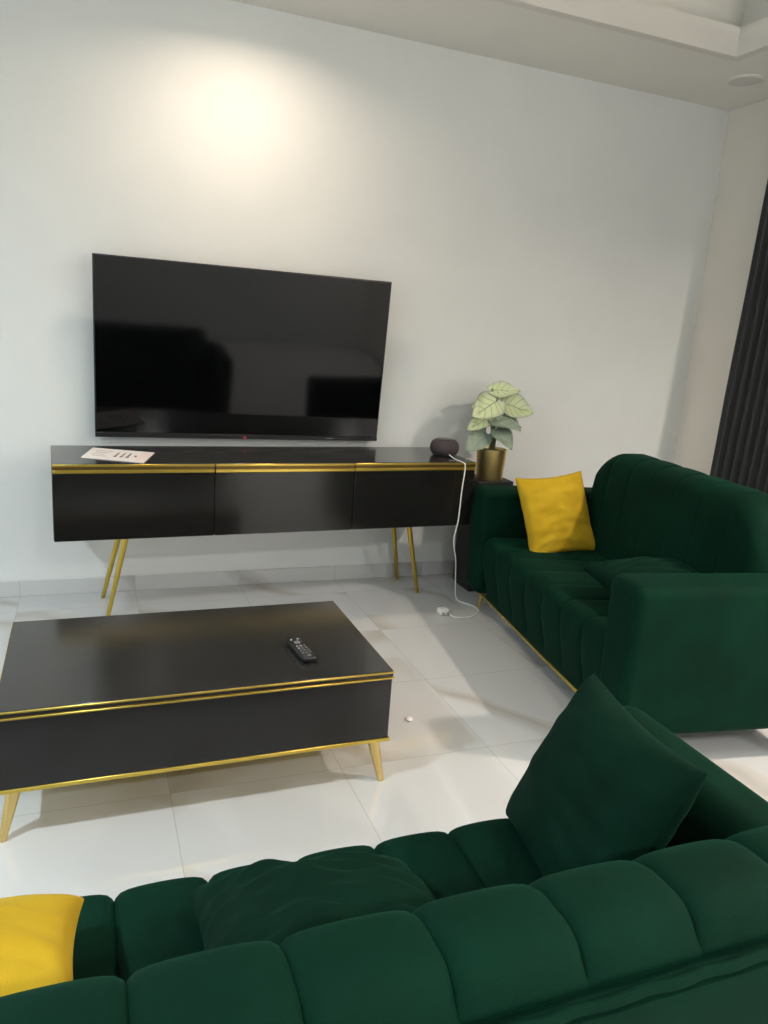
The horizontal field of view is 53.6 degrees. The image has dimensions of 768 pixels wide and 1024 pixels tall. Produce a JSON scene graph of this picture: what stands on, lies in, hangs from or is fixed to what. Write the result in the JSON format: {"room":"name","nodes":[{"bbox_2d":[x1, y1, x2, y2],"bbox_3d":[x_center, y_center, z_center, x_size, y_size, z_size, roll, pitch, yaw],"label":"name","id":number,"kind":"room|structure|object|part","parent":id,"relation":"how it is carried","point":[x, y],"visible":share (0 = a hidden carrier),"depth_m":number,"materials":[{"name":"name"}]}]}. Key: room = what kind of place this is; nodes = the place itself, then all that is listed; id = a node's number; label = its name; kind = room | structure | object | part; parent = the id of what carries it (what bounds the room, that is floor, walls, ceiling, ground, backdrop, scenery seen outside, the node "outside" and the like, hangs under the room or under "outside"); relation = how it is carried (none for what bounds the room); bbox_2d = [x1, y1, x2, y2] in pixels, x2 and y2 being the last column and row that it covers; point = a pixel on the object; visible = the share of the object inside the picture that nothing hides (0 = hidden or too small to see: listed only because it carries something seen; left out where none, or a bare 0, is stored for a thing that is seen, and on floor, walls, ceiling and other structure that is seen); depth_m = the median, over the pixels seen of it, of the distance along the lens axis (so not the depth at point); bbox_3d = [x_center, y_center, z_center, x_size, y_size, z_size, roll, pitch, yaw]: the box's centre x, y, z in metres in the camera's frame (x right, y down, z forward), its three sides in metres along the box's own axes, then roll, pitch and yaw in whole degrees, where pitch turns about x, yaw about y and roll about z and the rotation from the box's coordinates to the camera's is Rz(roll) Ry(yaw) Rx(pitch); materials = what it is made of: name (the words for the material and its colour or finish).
{"room":"living room","nodes":[
{"label":"living room","id":0,"kind":"room"},
{"bbox_2d":[0,0,729,580],"bbox_3d":[-0.936,-1.166,3.764,6.446,3.200,0.120,-1,14,-21],"label":"wall","id":1,"kind":"structure","parent":0,"point":[545,234],"depth_m":3.91,"materials":[{"name":"paint"}]},
{"bbox_2d":[0,560,453,597],"bbox_3d":[-1.021,0.363,4.066,6.206,0.082,0.012,-1,14,-21],"label":"baseboard","id":2,"kind":"structure","parent":1,"relation":"attached to","point":[19,588],"depth_m":4.10,"materials":[{"name":"stone"}]},
{"bbox_2d":[92,253,391,440],"bbox_3d":[-0.685,-0.783,3.821,1.447,0.841,0.134,-1,14,-21],"label":"television","id":3,"kind":"object","parent":1,"relation":"attached to","point":[182,349],"visible":1,"depth_m":3.76,"materials":[{"name":"black plastic"}]},
{"bbox_2d":[0,574,767,900],"bbox_3d":[0.129,1.240,1.130,6.446,0.100,6.794,-1,14,-21],"label":"floor","id":4,"kind":"structure","parent":0,"point":[480,701],"depth_m":2.49,"materials":[{"name":"tile"}]},
{"bbox_2d":[0,601,394,841],"bbox_3d":[-0.606,0.617,2.456,1.114,0.398,0.629,-1,14,-21],"label":"coffee table","id":5,"kind":"object","parent":4,"relation":"on","point":[83,700],"visible":1,"depth_m":2.22,"materials":[{"name":"black laminate"}]},
{"bbox_3d":[-1.007,0.802,2.051,0.068,0.169,0.041,-4,16,-31],"label":"leg","id":6,"kind":"part","parent":5,"relation":"part of","materials":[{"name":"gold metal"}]},
{"bbox_3d":[-0.490,0.618,2.161,1.090,0.197,0.010,-1,14,-21],"label":"drawer","id":7,"kind":"part","parent":5,"relation":"part of","materials":[{"name":"black laminate"}]},
{"bbox_3d":[-0.593,0.436,2.413,1.102,0.024,0.629,-1,14,-21],"label":"gold trim","id":8,"kind":"part","parent":5,"relation":"part of","materials":[{"name":"gold metal"}]},
{"bbox_2d":[286,637,316,663],"bbox_3d":[-0.262,0.435,2.404,0.048,0.026,0.160,-3,15,-28],"label":"remote control","id":9,"kind":"object","parent":5,"relation":"on","point":[299,648],"visible":1,"depth_m":2.38,"materials":[{"name":"black plastic"}]},
{"bbox_3d":[-0.031,0.782,2.430,0.068,0.169,0.041,7,14,12],"label":"leg","id":10,"kind":"part","parent":5,"relation":"part of","materials":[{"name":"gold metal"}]},
{"bbox_2d":[51,445,475,615],"bbox_3d":[-0.574,0.095,3.810,1.985,0.791,0.562,-2,15,-24],"label":"media console","id":11,"kind":"object","parent":4,"relation":"on","point":[179,491],"visible":0.98,"depth_m":3.49,"materials":[{"name":"black laminate"}]},
{"bbox_3d":[-1.328,0.228,3.721,0.210,0.468,0.029,14,16,35],"label":"leg","id":12,"kind":"part","parent":11,"relation":"part of","materials":[{"name":"gold metal"}]},
{"bbox_3d":[-1.230,0.283,3.522,0.156,0.466,0.029,11,15,28],"label":"leg","id":13,"kind":"part","parent":11,"relation":"part of","materials":[{"name":"gold metal"}]},
{"bbox_2d":[81,448,154,462],"bbox_3d":[-1.181,-0.253,3.368,0.320,0.003,0.279,4,13,-1],"label":"leaflet","id":14,"kind":"object","parent":11,"relation":"on","point":[94,453],"visible":1,"depth_m":3.35,"materials":[{"name":"white paper"}]},
{"bbox_3d":[-1.063,-0.244,3.361,0.048,0.001,0.253,2,14,-8],"label":"pink panel","id":15,"kind":"part","parent":14,"relation":"part of","materials":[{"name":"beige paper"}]},
{"bbox_3d":[-1.062,-0.026,3.263,0.658,0.288,0.020,-2,15,-24],"label":"door","id":16,"kind":"part","parent":11,"relation":"part of","materials":[{"name":"black laminate"}]},
{"bbox_3d":[-1.046,-0.183,3.216,0.658,0.038,0.008,-2,15,-24],"label":"gold trim","id":17,"kind":"part","parent":11,"relation":"part of","materials":[{"name":"gold metal"}]},
{"bbox_3d":[-0.533,-0.270,3.688,1.985,0.020,0.466,-2,15,-24],"label":"panel","id":18,"kind":"part","parent":11,"relation":"part of","materials":[{"name":"black laminate"}]},
{"bbox_3d":[-0.456,-0.046,3.528,0.658,0.288,0.020,-2,15,-24],"label":"door","id":19,"kind":"part","parent":11,"relation":"part of","materials":[{"name":"black laminate"}]},
{"bbox_3d":[-0.439,-0.202,3.479,0.658,0.038,0.010,-2,15,-24],"label":"gold trim","id":20,"kind":"part","parent":11,"relation":"part of","materials":[{"name":"gold metal"}]},
{"bbox_3d":[0.059,0.187,4.310,0.029,0.468,0.207,8,14,17],"label":"leg","id":21,"kind":"part","parent":11,"relation":"part of","materials":[{"name":"gold metal"}]},
{"bbox_3d":[0.156,0.240,4.117,0.028,0.467,0.191,13,16,32],"label":"leg","id":22,"kind":"part","parent":11,"relation":"part of","materials":[{"name":"gold metal"}]},
{"bbox_3d":[0.150,-0.066,3.793,0.658,0.288,0.020,-2,15,-24],"label":"door","id":23,"kind":"part","parent":11,"relation":"part of","materials":[{"name":"black laminate"}]},
{"bbox_3d":[0.166,-0.223,3.745,0.658,0.038,0.008,-2,15,-24],"label":"gold trim","id":24,"kind":"part","parent":11,"relation":"part of","materials":[{"name":"gold metal"}]},
{"bbox_2d":[430,437,458,456],"bbox_3d":[0.320,-0.344,4.016,0.155,0.090,0.155,-1,14,-21],"label":"smart speaker","id":25,"kind":"object","parent":11,"relation":"on","point":[440,446],"visible":0.96,"depth_m":3.96},
{"bbox_3d":[0.323,-0.385,4.007,0.102,0.006,0.102,-1,14,-21],"label":"plate","id":26,"kind":"part","parent":25,"relation":"part of","materials":[{"name":"grey plastic"}]},
{"bbox_2d":[437,454,478,617],"bbox_3d":[0.417,0.128,3.922,0.228,0.806,0.252,5,13,2],"label":"power cord","id":27,"kind":"object","parent":11,"relation":"hanging from","point":[441,611],"visible":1,"depth_m":3.91,"materials":[{"name":"white plastic"}]},
{"bbox_2d":[0,706,767,1023],"bbox_3d":[-0.365,0.780,1.057,2.256,0.762,0.741,-1,14,-21],"label":"sofa","id":28,"kind":"object","parent":4,"relation":"on","point":[677,933],"visible":0.88,"depth_m":0.88,"materials":[{"name":"green fabric"}]},
{"bbox_2d":[0,894,83,996],"bbox_3d":[-0.621,0.631,0.977,0.448,0.164,0.352,-1,14,-22],"label":"throw pillow","id":29,"kind":"object","parent":28,"relation":"on","point":[37,931],"visible":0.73,"depth_m":1.03,"materials":[{"name":"yellow fabric"}]},
{"bbox_3d":[-0.405,0.870,1.166,1.956,0.328,0.515,-1,14,-21],"label":"seat","id":30,"kind":"part","parent":28,"relation":"part of","materials":[{"name":"green fabric"}]},
{"bbox_2d":[188,851,435,950],"bbox_3d":[-0.096,0.634,1.172,0.388,0.207,0.341,0,14,-17],"label":"throw pillow","id":31,"kind":"object","parent":28,"relation":"on","point":[272,900],"visible":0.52,"depth_m":1.13,"materials":[{"name":"green fabric"}]},
{"bbox_3d":[-0.284,0.773,0.847,1.952,0.640,0.241,-1,14,-21],"label":"backrest","id":32,"kind":"part","parent":28,"relation":"part of","materials":[{"name":"green fabric"}]},
{"bbox_2d":[506,674,706,876],"bbox_3d":[0.382,0.524,1.398,0.210,0.343,0.442,2,14,-8],"label":"throw pillow","id":33,"kind":"object","parent":28,"relation":"on","point":[599,787],"visible":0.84,"depth_m":1.30,"materials":[{"name":"green fabric"}]},
{"bbox_3d":[-0.244,0.842,0.748,2.232,0.598,0.066,-1,14,-21],"label":"panel","id":34,"kind":"part","parent":28,"relation":"part of","materials":[{"name":"green fabric"}]},
{"bbox_3d":[0.613,0.757,1.447,0.150,0.522,0.717,-1,14,-21],"label":"armrest","id":35,"kind":"part","parent":28,"relation":"part of","materials":[{"name":"green fabric"}]},
{"bbox_2d":[405,716,412,720],"bbox_3d":[0.093,0.771,2.838,0.028,0.014,0.030,-1,14,-21],"label":"paper scrap","id":36,"kind":"object","parent":4,"relation":"on","point":[408,718],"visible":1,"depth_m":2.83,"materials":[{"name":"white paper"}]},
{"bbox_2d":[452,474,513,591],"bbox_3d":[0.559,0.117,4.366,0.220,0.640,0.220,-1,14,-21],"label":"side table","id":37,"kind":"object","parent":4,"relation":"on","point":[463,531],"visible":0.3,"depth_m":4.34,"materials":[{"name":"black"}]},
{"bbox_2d":[465,381,532,480],"bbox_3d":[0.609,-0.451,4.203,0.410,0.546,0.307,-1,14,-21],"label":"potted plant","id":38,"kind":"object","parent":37,"relation":"on","point":[487,411],"visible":1,"depth_m":4.14,"materials":[{"name":"green plant"}]},
{"bbox_3d":[0.593,-0.270,4.243,0.168,0.172,0.168,-1,14,-21],"label":"pot","id":39,"kind":"part","parent":38,"relation":"part of","materials":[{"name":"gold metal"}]},
{"bbox_2d":[467,453,767,733],"bbox_3d":[1.006,0.258,3.321,0.801,0.916,1.634,1,14,-13],"label":"loveseat","id":40,"kind":"object","parent":4,"relation":"on","point":[689,651],"visible":0.94,"depth_m":2.84,"materials":[{"name":"green fabric"}]},
{"bbox_3d":[0.525,0.453,4.067,0.031,0.124,0.043,-4,16,-31],"label":"leg","id":41,"kind":"part","parent":40,"relation":"part of","materials":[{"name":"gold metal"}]},
{"bbox_3d":[0.673,0.607,3.334,0.022,0.016,1.543,1,14,-13],"label":"rail","id":42,"kind":"part","parent":40,"relation":"part of","materials":[{"name":"gold metal"}]},
{"bbox_3d":[0.833,0.145,4.016,0.777,0.550,0.190,1,14,-13],"label":"armrest","id":43,"kind":"part","parent":40,"relation":"part of","materials":[{"name":"green fabric"}]},
{"bbox_3d":[0.904,0.438,3.344,0.575,0.338,1.253,1,14,-13],"label":"seat","id":44,"kind":"part","parent":40,"relation":"part of","materials":[{"name":"green fabric"}]},
{"bbox_2d":[515,471,594,552],"bbox_3d":[0.844,0.014,3.718,0.419,0.403,0.213,-2,15,-23],"label":"throw pillow","id":45,"kind":"object","parent":40,"relation":"on","point":[555,509],"visible":0.98,"depth_m":3.65,"materials":[{"name":"yellow fabric"}]},
{"bbox_2d":[583,557,698,592],"bbox_3d":[1.052,0.280,2.931,0.428,0.159,0.386,0,14,-15],"label":"throw pillow","id":46,"kind":"object","parent":40,"relation":"on","point":[604,573],"visible":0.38,"depth_m":2.94,"materials":[{"name":"green fabric"}]},
{"bbox_3d":[1.250,0.203,3.363,0.241,0.794,1.249,1,14,-13],"label":"backrest","id":47,"kind":"part","parent":40,"relation":"part of","materials":[{"name":"green fabric"}]},
{"bbox_3d":[1.146,0.493,2.651,0.777,0.550,0.190,1,14,-13],"label":"armrest","id":48,"kind":"part","parent":40,"relation":"part of","materials":[{"name":"green fabric"}]},
{"bbox_2d":[232,0,767,110],"bbox_3d":[0.341,-1.720,0.423,6.206,0.399,6.554,-1,14,-21],"label":"ceiling","id":49,"kind":"structure","parent":0,"point":[493,29],"depth_m":3.60,"materials":[{"name":"paint"}]},
{"bbox_2d":[710,180,767,493],"bbox_3d":[2.400,-0.647,3.377,0.140,2.806,2.220,-1,14,-21],"label":"curtain","id":50,"kind":"object","parent":49,"relation":"hanging from","point":[740,456],"visible":0.47,"depth_m":4.25,"materials":[{"name":"black fabric"}]},
{"bbox_2d":[727,74,765,86],"bbox_3d":[1.911,-2.274,4.013,0.192,0.012,0.192,-1,14,-21],"label":"recessed light","id":51,"kind":"object","parent":49,"relation":"in","point":[743,80],"visible":1,"depth_m":3.99,"materials":[{"name":"paint"}]},
{"bbox_2d":[673,99,767,474],"bbox_3d":[3.194,-0.421,1.886,0.120,3.200,6.554,-1,14,-21],"label":"wall","id":52,"kind":"structure","parent":0,"point":[743,176],"depth_m":4.61,"materials":[{"name":"paint"}]}
]}

